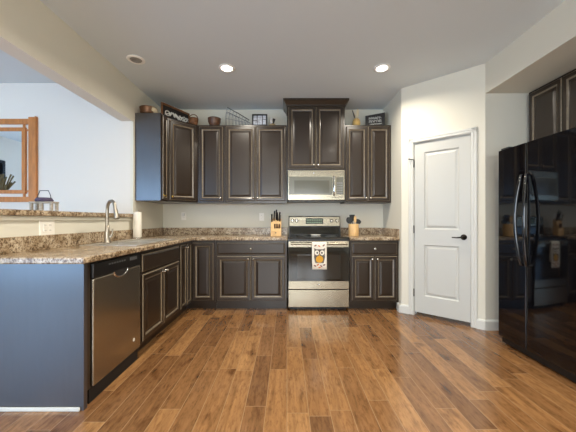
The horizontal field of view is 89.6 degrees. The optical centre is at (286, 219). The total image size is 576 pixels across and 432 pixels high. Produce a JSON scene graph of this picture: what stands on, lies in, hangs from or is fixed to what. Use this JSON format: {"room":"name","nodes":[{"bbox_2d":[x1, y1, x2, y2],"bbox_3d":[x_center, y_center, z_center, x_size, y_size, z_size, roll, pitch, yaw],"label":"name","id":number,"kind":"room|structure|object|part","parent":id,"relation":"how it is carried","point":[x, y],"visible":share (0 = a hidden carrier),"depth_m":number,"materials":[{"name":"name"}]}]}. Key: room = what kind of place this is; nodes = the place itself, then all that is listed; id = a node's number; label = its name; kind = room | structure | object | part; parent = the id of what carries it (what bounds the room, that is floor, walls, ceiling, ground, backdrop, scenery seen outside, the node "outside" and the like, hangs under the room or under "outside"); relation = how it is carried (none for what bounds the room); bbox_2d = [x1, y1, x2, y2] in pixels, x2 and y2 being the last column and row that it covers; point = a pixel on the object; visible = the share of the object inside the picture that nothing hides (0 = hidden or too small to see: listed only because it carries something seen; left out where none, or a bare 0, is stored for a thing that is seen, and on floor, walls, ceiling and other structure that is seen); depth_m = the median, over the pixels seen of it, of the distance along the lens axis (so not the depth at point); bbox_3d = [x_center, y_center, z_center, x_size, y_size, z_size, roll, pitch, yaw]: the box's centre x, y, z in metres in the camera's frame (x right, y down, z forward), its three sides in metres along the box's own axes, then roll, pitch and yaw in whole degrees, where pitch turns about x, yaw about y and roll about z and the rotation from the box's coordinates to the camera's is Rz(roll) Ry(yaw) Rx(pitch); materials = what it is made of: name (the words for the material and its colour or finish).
{"room":"kitchen","nodes":[
{"label":"kitchen","id":0,"kind":"room"},
{"bbox_2d":[0,83,130,213],"bbox_3d":[-3.720,-0.240,3.460,3.760,2.740,0.100,0,0,0],"label":"wall","id":1,"kind":"structure","parent":0,"point":[84,152],"depth_m":3.41,"materials":[{"name":"beige paint"}]},
{"bbox_2d":[0,116,37,201],"bbox_3d":[-3.437,-0.711,3.392,1.020,1.000,0.036,0,0,0],"label":"wall mirror","id":2,"kind":"object","parent":1,"relation":"attached to","point":[13,140],"visible":0.94,"depth_m":3.39,"materials":[{"name":"brown wood"}]},
{"bbox_2d":[0,131,21,189],"bbox_3d":[-3.437,-0.696,3.401,0.676,0.690,0.006,0,0,0],"label":"mirror glass","id":3,"kind":"object","parent":2,"relation":"attached to","point":[10,141],"depth_m":3.40,"materials":[{"name":"silver mirror"}]},
{"bbox_3d":[-3.437,-0.696,3.397,0.850,0.850,0.025,0,0,0],"label":"frame","id":4,"kind":"part","parent":2,"relation":"part of","materials":[{"name":"brown wood"}]},
{"bbox_2d":[0,0,162,237],"bbox_3d":[-1.880,-0.240,0.465,0.140,2.740,7.730,0,0,0],"label":"wall","id":5,"kind":"structure","parent":0,"point":[31,33],"depth_m":2.44,"materials":[{"name":"beige paint"}]},
{"bbox_2d":[39,220,54,234],"bbox_3d":[-1.805,0.060,2.185,0.008,0.114,0.140,0,0,0],"label":"wall outlet","id":6,"kind":"object","parent":5,"relation":"attached to","point":[46,227],"visible":0.99,"depth_m":2.18,"materials":[{"name":"white plastic"}]},
{"bbox_2d":[44,224,51,232],"bbox_3d":[-1.805,0.060,2.185,0.008,0.068,0.076,0,0,0],"label":"socket","id":7,"kind":"object","parent":6,"relation":"attached to","point":[47,227],"depth_m":2.19,"materials":[{"name":"white plastic"}]},
{"bbox_2d":[0,216,132,219],"bbox_3d":[-1.879,-0.013,2.525,0.173,0.031,1.770,0,0,0],"label":"trim","id":8,"kind":"structure","parent":5,"relation":"on","point":[1,217],"depth_m":2.23,"materials":[{"name":"beige paint"}]},
{"bbox_2d":[0,209,132,217],"bbox_3d":[-2.005,-0.049,2.504,0.470,0.042,1.808,0,0,0],"label":"bar ledge","id":9,"kind":"object","parent":8,"relation":"on","point":[3,212],"visible":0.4,"depth_m":2.20,"materials":[{"name":"brown stone"}]},
{"bbox_2d":[29,201,58,210],"bbox_3d":[-1.842,-0.104,2.200,0.176,0.068,0.070,0,0,0],"label":"stand","id":10,"kind":"object","parent":9,"relation":"on","point":[39,205],"visible":0.91,"depth_m":2.17,"materials":[{"name":"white wood"}]},
{"bbox_3d":[-1.842,-0.099,2.174,0.024,0.056,0.016,0,0,0],"label":"post","id":11,"kind":"part","parent":10,"relation":"part of","materials":[{"name":"white wood"}]},
{"bbox_2d":[34,190,53,201],"bbox_3d":[-1.842,-0.182,2.200,0.116,0.087,0.116,0,0,0],"label":"basket","id":12,"kind":"object","parent":10,"relation":"on","point":[37,198],"visible":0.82,"depth_m":2.17,"materials":[{"name":"metal"}]},
{"bbox_3d":[-1.767,-0.099,2.175,0.016,0.056,0.016,0,0,0],"label":"leg","id":13,"kind":"part","parent":10,"relation":"part of","materials":[{"name":"white wood"}]},
{"bbox_3d":[-1.767,-0.099,2.225,0.016,0.056,0.016,0,0,0],"label":"leg","id":14,"kind":"part","parent":10,"relation":"part of","materials":[{"name":"white wood"}]},
{"bbox_2d":[135,113,167,200],"bbox_3d":[-1.628,-0.753,3.533,0.360,1.043,0.171,0,0,0],"label":"upper cabinet","id":15,"kind":"object","parent":5,"relation":"attached to","point":[151,129],"visible":1,"depth_m":3.45,"materials":[{"name":"wood"}]},
{"bbox_2d":[139,105,154,112],"bbox_3d":[-1.700,-1.323,3.560,0.208,0.096,0.208,0,0,0],"label":"copper bowl","id":16,"kind":"object","parent":15,"relation":"on","point":[143,108],"visible":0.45,"depth_m":3.47,"materials":[{"name":"brown metal"}]},
{"bbox_2d":[152,106,157,112],"bbox_3d":[-1.660,-1.342,3.555,0.140,0.108,0.140,0,0,0],"label":"cloth bundle","id":17,"kind":"object","parent":16,"relation":"in","point":[155,110],"visible":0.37,"depth_m":3.52,"materials":[{"name":"beige fabric"}]},
{"bbox_3d":[-1.489,-0.753,3.534,0.021,0.999,0.128,0,0,0],"label":"door","id":18,"kind":"part","parent":15,"relation":"part of","materials":[{"name":"wood"}]},
{"bbox_2d":[163,110,382,296],"bbox_3d":[-0.155,-0.240,4.280,3.310,2.740,0.100,0,0,0],"label":"wall","id":19,"kind":"structure","parent":0,"point":[197,215],"depth_m":4.23,"materials":[{"name":"beige paint"}]},
{"bbox_2d":[143,118,201,203],"bbox_3d":[-1.504,-0.753,3.921,0.608,1.043,0.615,0,0,0],"label":"upper cabinet","id":20,"kind":"object","parent":19,"relation":"attached to","point":[182,136],"visible":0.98,"depth_m":3.75,"materials":[{"name":"wood"}]},
{"bbox_2d":[161,102,189,122],"bbox_3d":[-1.449,-1.368,3.785,0.020,0.185,0.452,0,0,28],"label":"framed sign","id":21,"kind":"object","parent":20,"relation":"on","point":[168,111],"visible":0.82,"depth_m":3.75,"materials":[{"name":"black wood"}]},
{"bbox_3d":[-1.343,-0.753,3.752,0.350,0.999,0.021,0,0,-43],"label":"door","id":22,"kind":"part","parent":20,"relation":"part of","materials":[{"name":"wood"}]},
{"bbox_2d":[188,114,198,124],"bbox_3d":[-1.270,-1.356,3.935,0.136,0.161,0.135,0,0,0],"label":"wicker basket","id":23,"kind":"object","parent":20,"relation":"on","point":[193,120],"visible":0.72,"depth_m":3.89,"materials":[{"name":"brown wicker"}]},
{"bbox_2d":[181,212,185,219],"bbox_3d":[-1.505,-0.055,4.210,0.070,0.114,0.040,0,0,0],"label":"wall outlet","id":24,"kind":"object","parent":19,"relation":"attached to","point":[183,214],"visible":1,"depth_m":4.22,"materials":[{"name":"white plastic"}]},
{"bbox_2d":[198,125,226,203],"bbox_3d":[-1.020,-0.753,4.038,0.355,1.043,0.380,0,0,0],"label":"upper cabinet","id":25,"kind":"object","parent":19,"relation":"attached to","point":[211,138],"visible":0.99,"depth_m":3.88,"materials":[{"name":"wood"}]},
{"bbox_2d":[208,116,220,124],"bbox_3d":[-1.000,-1.337,3.995,0.178,0.122,0.178,0,0,0],"label":"wooden bowl","id":26,"kind":"object","parent":25,"relation":"on","point":[212,120],"visible":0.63,"depth_m":3.93,"materials":[{"name":"brown wood"}]},
{"bbox_2d":[225,125,286,203],"bbox_3d":[-0.421,-0.753,4.038,0.838,1.043,0.380,0,0,0],"label":"upper cabinet","id":27,"kind":"object","parent":19,"relation":"attached to","point":[255,155],"visible":1,"depth_m":3.88,"materials":[{"name":"wood"}]},
{"bbox_2d":[225,107,249,124],"bbox_3d":[-0.674,-1.401,3.972,0.333,0.249,0.124,0,0,0],"label":"wire rack","id":28,"kind":"object","parent":27,"relation":"on","point":[227,107],"visible":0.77,"depth_m":3.92,"materials":[{"name":"grey metal"}]},
{"bbox_3d":[-0.623,-0.753,3.889,0.395,0.999,0.021,0,0,0],"label":"door","id":29,"kind":"part","parent":27,"relation":"part of","materials":[{"name":"wood"}]},
{"bbox_2d":[252,114,266,124],"bbox_3d":[-0.370,-1.355,3.958,0.207,0.158,0.065,0,0,0],"label":"photo frame","id":30,"kind":"object","parent":27,"relation":"on","point":[257,119],"visible":0.83,"depth_m":3.93,"materials":[{"name":"black"}]},
{"bbox_2d":[258,116,261,123],"bbox_3d":[-0.369,-1.355,3.930,0.060,0.118,0.002,0,0,0],"label":"photo","id":31,"kind":"object","parent":30,"relation":"attached to","point":[259,117],"depth_m":3.93},
{"bbox_3d":[-0.220,-0.753,3.889,0.395,0.999,0.021,0,0,0],"label":"door","id":32,"kind":"part","parent":27,"relation":"part of","materials":[{"name":"wood"}]},
{"bbox_2d":[259,213,263,220],"bbox_3d":[-0.370,-0.045,4.225,0.070,0.114,0.008,0,0,0],"label":"wall outlet","id":33,"kind":"object","parent":19,"relation":"attached to","point":[261,215],"visible":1,"depth_m":4.22,"materials":[{"name":"white plastic"}]},
{"bbox_2d":[283,98,348,173],"bbox_3d":[0.385,-1.135,4.023,0.870,0.940,0.410,0,0,0],"label":"upper cabinet","id":34,"kind":"object","parent":19,"relation":"attached to","point":[315,126],"visible":1,"depth_m":3.85,"materials":[{"name":"wood"}]},
{"bbox_3d":[0.201,-1.097,3.859,0.361,0.821,0.021,0,0,0],"label":"door","id":35,"kind":"part","parent":34,"relation":"part of","materials":[{"name":"wood"}]},
{"bbox_3d":[0.385,-1.560,4.024,0.870,0.090,0.409,0,0,0],"label":"crown moulding","id":36,"kind":"part","parent":34,"relation":"part of","materials":[{"name":"brown wood"}]},
{"bbox_2d":[288,170,344,202],"bbox_3d":[0.385,-0.450,3.986,0.750,0.412,0.479,0,0,0],"label":"microwave","id":37,"kind":"object","parent":34,"relation":"attached to","point":[304,186],"visible":1,"depth_m":3.80,"materials":[{"name":"silver metal"}]},
{"bbox_3d":[0.309,-0.451,3.799,0.566,0.235,0.003,0,0,0],"label":"glass","id":38,"kind":"part","parent":37,"relation":"part of","materials":[{"name":"grey glass"}]},
{"bbox_3d":[0.615,-0.448,3.775,0.028,0.266,0.059,0,0,0],"label":"handle","id":39,"kind":"part","parent":37,"relation":"part of","materials":[{"name":"silver metal"}]},
{"bbox_3d":[0.570,-1.097,3.859,0.361,0.821,0.021,0,0,0],"label":"door","id":40,"kind":"part","parent":34,"relation":"part of","materials":[{"name":"wood"}]},
{"bbox_2d":[340,125,390,203],"bbox_3d":[1.085,-0.753,4.038,0.626,1.043,0.380,0,0,0],"label":"upper cabinet","id":41,"kind":"object","parent":19,"relation":"attached to","point":[367,147],"visible":0.98,"depth_m":3.88,"materials":[{"name":"wood"}]},
{"bbox_2d":[352,109,360,124],"bbox_3d":[0.946,-1.398,3.965,0.117,0.245,0.111,0,0,0],"label":"pot","id":42,"kind":"object","parent":41,"relation":"on","point":[356,121],"visible":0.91,"depth_m":3.94,"materials":[{"name":"yellow ceramic"}]},
{"bbox_3d":[0.948,-1.328,3.965,0.112,0.105,0.111,0,0,0],"label":"pot","id":43,"kind":"part","parent":42,"relation":"part of","materials":[{"name":"wicker"}]},
{"bbox_3d":[0.936,-0.753,3.889,0.289,0.999,0.021,0,0,0],"label":"door","id":44,"kind":"part","parent":41,"relation":"part of","materials":[{"name":"wood"}]},
{"bbox_2d":[365,112,384,124],"bbox_3d":[1.209,-1.373,3.978,0.262,0.195,0.024,0,0,6],"label":"sign","id":45,"kind":"object","parent":41,"relation":"on","point":[375,119],"visible":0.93,"depth_m":3.97,"materials":[{"name":"black wood"}]},
{"bbox_3d":[1.234,-0.753,3.889,0.289,0.999,0.021,0,0,0],"label":"door","id":46,"kind":"part","parent":41,"relation":"part of","materials":[{"name":"wood"}]},
{"bbox_2d":[0,0,564,109],"bbox_3d":[-1.340,-1.650,0.415,8.520,0.080,7.830,0,0,0],"label":"ceiling","id":47,"kind":"structure","parent":0,"point":[277,50],"depth_m":2.66,"materials":[{"name":"white paint"}]},
{"bbox_2d":[126,55,145,63],"bbox_3d":[-1.515,-1.602,2.910,0.172,0.016,0.172,0,0,0],"label":"recessed light","id":48,"kind":"object","parent":47,"relation":"in","point":[135,59],"visible":1,"depth_m":2.89,"materials":[{"name":"white plastic"}]},
{"bbox_2d":[219,64,234,71],"bbox_3d":[-0.636,-1.604,3.070,0.172,0.012,0.172,0,0,0],"label":"recessed light","id":49,"kind":"object","parent":47,"relation":"in","point":[223,67],"visible":1,"depth_m":3.06,"materials":[{"name":"white glass"}]},
{"bbox_2d":[374,64,390,71],"bbox_3d":[1.006,-1.604,3.070,0.172,0.012,0.172,0,0,0],"label":"recessed light","id":50,"kind":"object","parent":47,"relation":"in","point":[381,67],"visible":1,"depth_m":3.06,"materials":[{"name":"white glass"}]},
{"bbox_2d":[0,297,575,431],"bbox_3d":[-1.340,1.170,0.415,8.520,0.080,7.830,0,0,0],"label":"floor","id":51,"kind":"structure","parent":0,"point":[287,369],"depth_m":2.03,"materials":[{"name":"brown wood"}]},
{"bbox_2d":[0,263,89,411],"bbox_3d":[-1.508,0.693,1.742,0.605,0.875,0.068,0,0,0],"label":"end panel","id":52,"kind":"object","parent":51,"relation":"on","point":[45,308],"visible":0.9,"depth_m":1.72,"materials":[{"name":"blue paint"}]},
{"bbox_3d":[-1.518,1.119,1.714,0.585,0.022,0.012,0,0,0],"label":"shoe moulding","id":53,"kind":"part","parent":52,"relation":"part of","materials":[{"name":"white paint"}]},
{"bbox_2d":[87,252,139,403],"bbox_3d":[-1.484,0.694,2.071,0.602,0.872,0.579,0,0,0],"label":"dishwasher","id":54,"kind":"object","parent":51,"relation":"on","point":[114,282],"visible":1,"depth_m":1.99,"materials":[{"name":"silver metal"}]},
{"bbox_3d":[-1.204,0.315,2.071,0.025,0.094,0.573,0,0,0],"label":"control panel","id":55,"kind":"part","parent":54,"relation":"part of","materials":[{"name":"black plastic"}]},
{"bbox_3d":[-1.189,0.382,2.079,0.012,0.052,0.182,0,0,0],"label":"handle","id":56,"kind":"part","parent":54,"relation":"part of","materials":[{"name":"silver metal"}]},
{"bbox_2d":[138,243,179,350],"bbox_3d":[-1.466,0.693,2.796,0.627,0.875,0.858,0,0,0],"label":"base cabinet","id":57,"kind":"object","parent":51,"relation":"on","point":[159,267],"visible":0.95,"depth_m":2.68,"materials":[{"name":"wood"}]},
{"bbox_3d":[-1.194,0.727,2.591,0.021,0.550,0.403,0,0,0],"label":"door","id":58,"kind":"part","parent":57,"relation":"part of","materials":[{"name":"wood"}]},
{"bbox_3d":[-1.194,0.357,2.796,0.021,0.145,0.814,0,0,0],"label":"false drawer","id":59,"kind":"part","parent":57,"relation":"part of","materials":[{"name":"wood"}]},
{"bbox_3d":[-1.194,0.727,3.002,0.021,0.550,0.403,0,0,0],"label":"door","id":60,"kind":"part","parent":57,"relation":"part of","materials":[{"name":"wood"}]},
{"bbox_2d":[172,242,188,320],"bbox_3d":[-1.466,0.693,3.339,0.627,0.875,0.222,0,0,0],"label":"base cabinet","id":61,"kind":"object","parent":51,"relation":"on","point":[183,246],"visible":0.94,"depth_m":3.33,"materials":[{"name":"wood"}]},
{"bbox_3d":[-1.194,0.643,3.339,0.021,0.717,0.186,0,0,0],"label":"door","id":62,"kind":"part","parent":61,"relation":"part of","materials":[{"name":"wood"}]},
{"bbox_2d":[179,240,216,314],"bbox_3d":[-1.341,0.693,3.829,0.887,0.875,0.752,0,0,0],"label":"base cabinet","id":63,"kind":"object","parent":51,"relation":"on","point":[200,253],"visible":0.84,"depth_m":3.61,"materials":[{"name":"wood"}]},
{"bbox_2d":[0,228,287,263],"bbox_3d":[-0.901,0.183,2.947,1.818,0.142,2.565,0,0,0],"label":"countertop","id":64,"kind":"structure","parent":63,"relation":"on","point":[56,248],"depth_m":2.34,"materials":[{"name":"brown stone"}]},
{"bbox_2d":[103,199,119,242],"bbox_3d":[-1.579,0.012,2.609,0.252,0.396,0.076,0,0,40],"label":"faucet","id":65,"kind":"object","parent":64,"relation":"on","point":[107,235],"visible":0.99,"depth_m":2.65,"materials":[{"name":"silver metal"}]},
{"bbox_3d":[-1.588,-0.038,2.617,0.190,0.296,0.029,0,0,37],"label":"spout","id":66,"kind":"part","parent":65,"relation":"part of","materials":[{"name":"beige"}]},
{"bbox_2d":[79,239,174,245],"bbox_3d":[-1.480,0.307,2.810,0.480,0.197,0.820,0,0,0],"label":"sink","id":67,"kind":"object","parent":64,"relation":"in","point":[129,242],"visible":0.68,"depth_m":2.80,"materials":[{"name":"silver metal"}]},
{"bbox_3d":[-1.447,0.311,2.612,0.366,0.190,0.376,0,0,0],"label":"bowl","id":68,"kind":"part","parent":67,"relation":"part of","materials":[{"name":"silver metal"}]},
{"bbox_3d":[-1.447,0.311,3.013,0.366,0.190,0.366,0,0,0],"label":"bowl","id":69,"kind":"part","parent":67,"relation":"part of","materials":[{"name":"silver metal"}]},
{"bbox_2d":[132,211,142,238],"bbox_3d":[-1.728,0.054,3.350,0.116,0.322,0.116,0,0,0],"label":"paper towel roll","id":70,"kind":"object","parent":64,"relation":"on","point":[137,216],"visible":1,"depth_m":3.31,"materials":[{"name":"white paper"}]},
{"bbox_2d":[271,210,280,235],"bbox_3d":[-0.148,0.037,3.934,0.140,0.358,0.152,0,0,0],"label":"knife block","id":71,"kind":"object","parent":64,"relation":"on","point":[275,223],"visible":0.98,"depth_m":3.89,"materials":[{"name":"brown wood"}]},
{"bbox_3d":[-1.194,0.643,3.535,0.021,0.717,0.135,0,0,0],"label":"door","id":72,"kind":"part","parent":63,"relation":"part of","materials":[{"name":"wood"}]},
{"bbox_3d":[-1.049,0.643,3.619,0.260,0.717,0.021,0,0,0],"label":"door","id":73,"kind":"part","parent":63,"relation":"part of","materials":[{"name":"wood"}]},
{"bbox_2d":[215,240,286,307],"bbox_3d":[-0.449,0.693,3.892,0.892,0.875,0.627,0,0,0],"label":"base cabinet","id":74,"kind":"object","parent":51,"relation":"on","point":[248,273],"visible":0.99,"depth_m":3.61,"materials":[{"name":"wood"}]},
{"bbox_3d":[-0.663,0.727,3.619,0.420,0.550,0.021,0,0,0],"label":"door","id":75,"kind":"part","parent":74,"relation":"part of","materials":[{"name":"wood"}]},
{"bbox_3d":[-0.449,0.357,3.619,0.848,0.145,0.021,0,0,0],"label":"drawer","id":76,"kind":"part","parent":74,"relation":"part of","materials":[{"name":"wood"}]},
{"bbox_3d":[-0.235,0.727,3.619,0.420,0.550,0.021,0,0,0],"label":"door","id":77,"kind":"part","parent":74,"relation":"part of","materials":[{"name":"wood"}]},
{"bbox_2d":[288,216,348,308],"bbox_3d":[0.394,0.535,3.866,0.762,1.189,0.684,0,0,0],"label":"range","id":78,"kind":"object","parent":51,"relation":"on","point":[308,288],"visible":1,"depth_m":3.59,"materials":[{"name":"silver metal"}]},
{"bbox_3d":[0.394,0.150,4.137,0.702,0.100,0.014,0,0,0],"label":"vent panel","id":79,"kind":"part","parent":78,"relation":"part of","materials":[{"name":"black glass"}]},
{"bbox_3d":[0.394,0.975,3.611,0.754,0.214,0.033,0,0,0],"label":"drawer","id":80,"kind":"part","parent":78,"relation":"part of","materials":[{"name":"silver metal"}]},
{"bbox_3d":[0.394,0.560,3.607,0.754,0.596,0.039,0,0,0],"label":"door","id":81,"kind":"part","parent":78,"relation":"part of","materials":[{"name":"silver metal"}]},
{"bbox_2d":[288,235,348,238],"bbox_3d":[0.394,0.224,3.882,0.762,0.025,0.555,0,0,0],"label":"cooktop","id":82,"kind":"object","parent":78,"relation":"in","point":[289,236],"depth_m":3.61,"materials":[{"name":"black glass"}]},
{"bbox_3d":[0.394,0.546,3.587,0.750,0.423,0.003,0,0,0],"label":"glass","id":83,"kind":"part","parent":78,"relation":"part of","materials":[{"name":"black glass"}]},
{"bbox_2d":[312,242,326,268],"bbox_3d":[0.394,0.434,3.534,0.178,0.332,0.052,0,0,0],"label":"dish towel","id":84,"kind":"object","parent":78,"relation":"hanging from","point":[319,249],"visible":1,"depth_m":3.51,"materials":[{"name":"white fabric"}]},
{"bbox_3d":[0.394,0.288,3.557,0.692,0.029,0.066,0,0,0],"label":"handle","id":85,"kind":"part","parent":78,"relation":"part of","materials":[{"name":"silver metal"}]},
{"bbox_2d":[349,240,397,307],"bbox_3d":[1.091,0.693,3.892,0.608,0.875,0.627,0,0,0],"label":"base cabinet","id":86,"kind":"object","parent":51,"relation":"on","point":[373,264],"visible":0.96,"depth_m":3.61,"materials":[{"name":"wood"}]},
{"bbox_3d":[0.948,0.727,3.619,0.278,0.550,0.021,0,0,0],"label":"door","id":87,"kind":"part","parent":86,"relation":"part of","materials":[{"name":"wood"}]},
{"bbox_2d":[341,228,399,239],"bbox_3d":[1.090,0.183,3.913,0.616,0.142,0.635,0,0,0],"label":"countertop","id":88,"kind":"structure","parent":86,"relation":"on","point":[364,233],"depth_m":3.96,"materials":[{"name":"brown stone"}]},
{"bbox_2d":[348,224,358,235],"bbox_3d":[0.900,0.135,3.920,0.136,0.162,0.136,0,0,0],"label":"utensil crock","id":89,"kind":"object","parent":88,"relation":"on","point":[353,229],"visible":0.91,"depth_m":3.87,"materials":[{"name":"brown wood"}]},
{"bbox_2d":[346,217,351,223],"bbox_3d":[0.876,0.083,3.920,0.151,0.243,0.012,0,0,0],"label":"spoon","id":90,"kind":"object","parent":89,"relation":"in","point":[348,219],"visible":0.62,"depth_m":3.92,"materials":[{"name":"black plastic"}]},
{"bbox_3d":[1.091,0.357,3.619,0.564,0.145,0.021,0,0,0],"label":"drawer","id":91,"kind":"part","parent":86,"relation":"part of","materials":[{"name":"wood"}]},
{"bbox_3d":[1.234,0.727,3.619,0.278,0.550,0.021,0,0,0],"label":"door","id":92,"kind":"part","parent":86,"relation":"part of","materials":[{"name":"wood"}]},
{"bbox_2d":[499,127,575,382],"bbox_3d":[2.315,0.238,2.225,0.870,1.784,0.910,0,0,0],"label":"refrigerator","id":93,"kind":"object","parent":51,"relation":"on","point":[537,177],"visible":1,"depth_m":2.25,"materials":[{"name":"black metal"}]},
{"bbox_3d":[1.990,0.211,2.525,0.080,1.687,0.311,0,0,0],"label":"freezer door","id":94,"kind":"part","parent":93,"relation":"part of","materials":[{"name":"black metal"}]},
{"bbox_3d":[1.917,0.000,2.396,0.081,0.765,0.032,0,0,18],"label":"handle","id":95,"kind":"part","parent":93,"relation":"part of","materials":[{"name":"black metal"}]},
{"bbox_2d":[383,89,400,307],"bbox_3d":[1.450,-0.240,3.915,0.100,2.740,0.730,0,0,0],"label":"wall","id":96,"kind":"structure","parent":0,"point":[391,211],"depth_m":3.74,"materials":[{"name":"beige paint"}]},
{"bbox_2d":[401,64,484,319],"bbox_3d":[1.752,-0.240,3.302,0.856,2.740,0.100,0,0,42],"label":"wall","id":97,"kind":"structure","parent":0,"point":[455,101],"depth_m":3.24,"materials":[{"name":"beige paint"}]},
{"bbox_2d":[400,304,408,313],"bbox_3d":[1.429,1.077,3.513,0.104,0.105,0.016,0,0,42],"label":"baseboard","id":98,"kind":"structure","parent":97,"relation":"attached to","point":[404,308],"depth_m":3.51,"materials":[{"name":"white paint"}]},
{"bbox_2d":[408,135,470,322],"bbox_3d":[1.706,0.091,3.273,0.629,1.994,0.096,0,0,42],"label":"door","id":99,"kind":"structure","parent":97,"relation":"in","point":[443,166],"depth_m":3.25,"materials":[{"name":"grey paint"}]},
{"bbox_3d":[1.854,0.185,3.120,0.137,0.062,0.056,0,0,42],"label":"handle","id":100,"kind":"part","parent":99,"relation":"part of","materials":[{"name":"brown metal"}]},
{"bbox_2d":[409,127,477,327],"bbox_3d":[1.755,0.080,3.288,0.698,2.100,0.118,0,0,42],"label":"trim","id":101,"kind":"structure","parent":97,"relation":"attached to","point":[473,132],"depth_m":3.05,"materials":[{"name":"white paint"}]},
{"bbox_2d":[477,318,485,329],"bbox_3d":[2.006,1.077,2.998,0.077,0.105,0.016,0,0,42],"label":"baseboard","id":102,"kind":"structure","parent":97,"relation":"attached to","point":[481,323],"depth_m":2.99,"materials":[{"name":"white paint"}]},
{"bbox_2d":[485,93,528,319],"bbox_3d":[2.429,-0.240,3.030,0.782,2.740,0.100,0,0,0],"label":"wall","id":103,"kind":"structure","parent":0,"point":[506,114],"depth_m":2.98,"materials":[{"name":"beige paint"}]},
{"bbox_2d":[486,320,498,330],"bbox_3d":[2.429,1.077,2.972,0.782,0.105,0.016,0,0,0],"label":"baseboard","id":104,"kind":"structure","parent":103,"relation":"attached to","point":[491,325],"depth_m":2.96,"materials":[{"name":"white paint"}]},
{"bbox_2d":[485,0,575,92],"bbox_3d":[2.429,-1.455,2.115,0.782,0.310,1.730,0,0,0],"label":"wall","id":105,"kind":"structure","parent":0,"point":[546,51],"depth_m":2.46,"materials":[{"name":"beige paint"}]},
{"bbox_3d":[2.870,-0.240,2.140,0.100,2.740,1.880,0,0,0],"label":"wall","id":106,"kind":"structure","parent":0,"visible":0},
{"bbox_2d":[529,69,575,140],"bbox_3d":[2.626,-0.983,2.585,0.362,0.625,0.740,0,0,0],"label":"upper cabinet","id":107,"kind":"object","parent":106,"relation":"attached to","point":[552,106],"visible":0.64,"depth_m":2.67,"materials":[{"name":"wood"}]},
{"bbox_3d":[2.456,-0.983,2.762,0.021,0.581,0.346,0,0,0],"label":"door","id":108,"kind":"part","parent":107,"relation":"part of","materials":[{"name":"wood"}]},
{"bbox_3d":[2.456,-0.983,2.408,0.021,0.581,0.346,0,0,0],"label":"door","id":109,"kind":"part","parent":107,"relation":"part of","materials":[{"name":"wood"}]}
]}

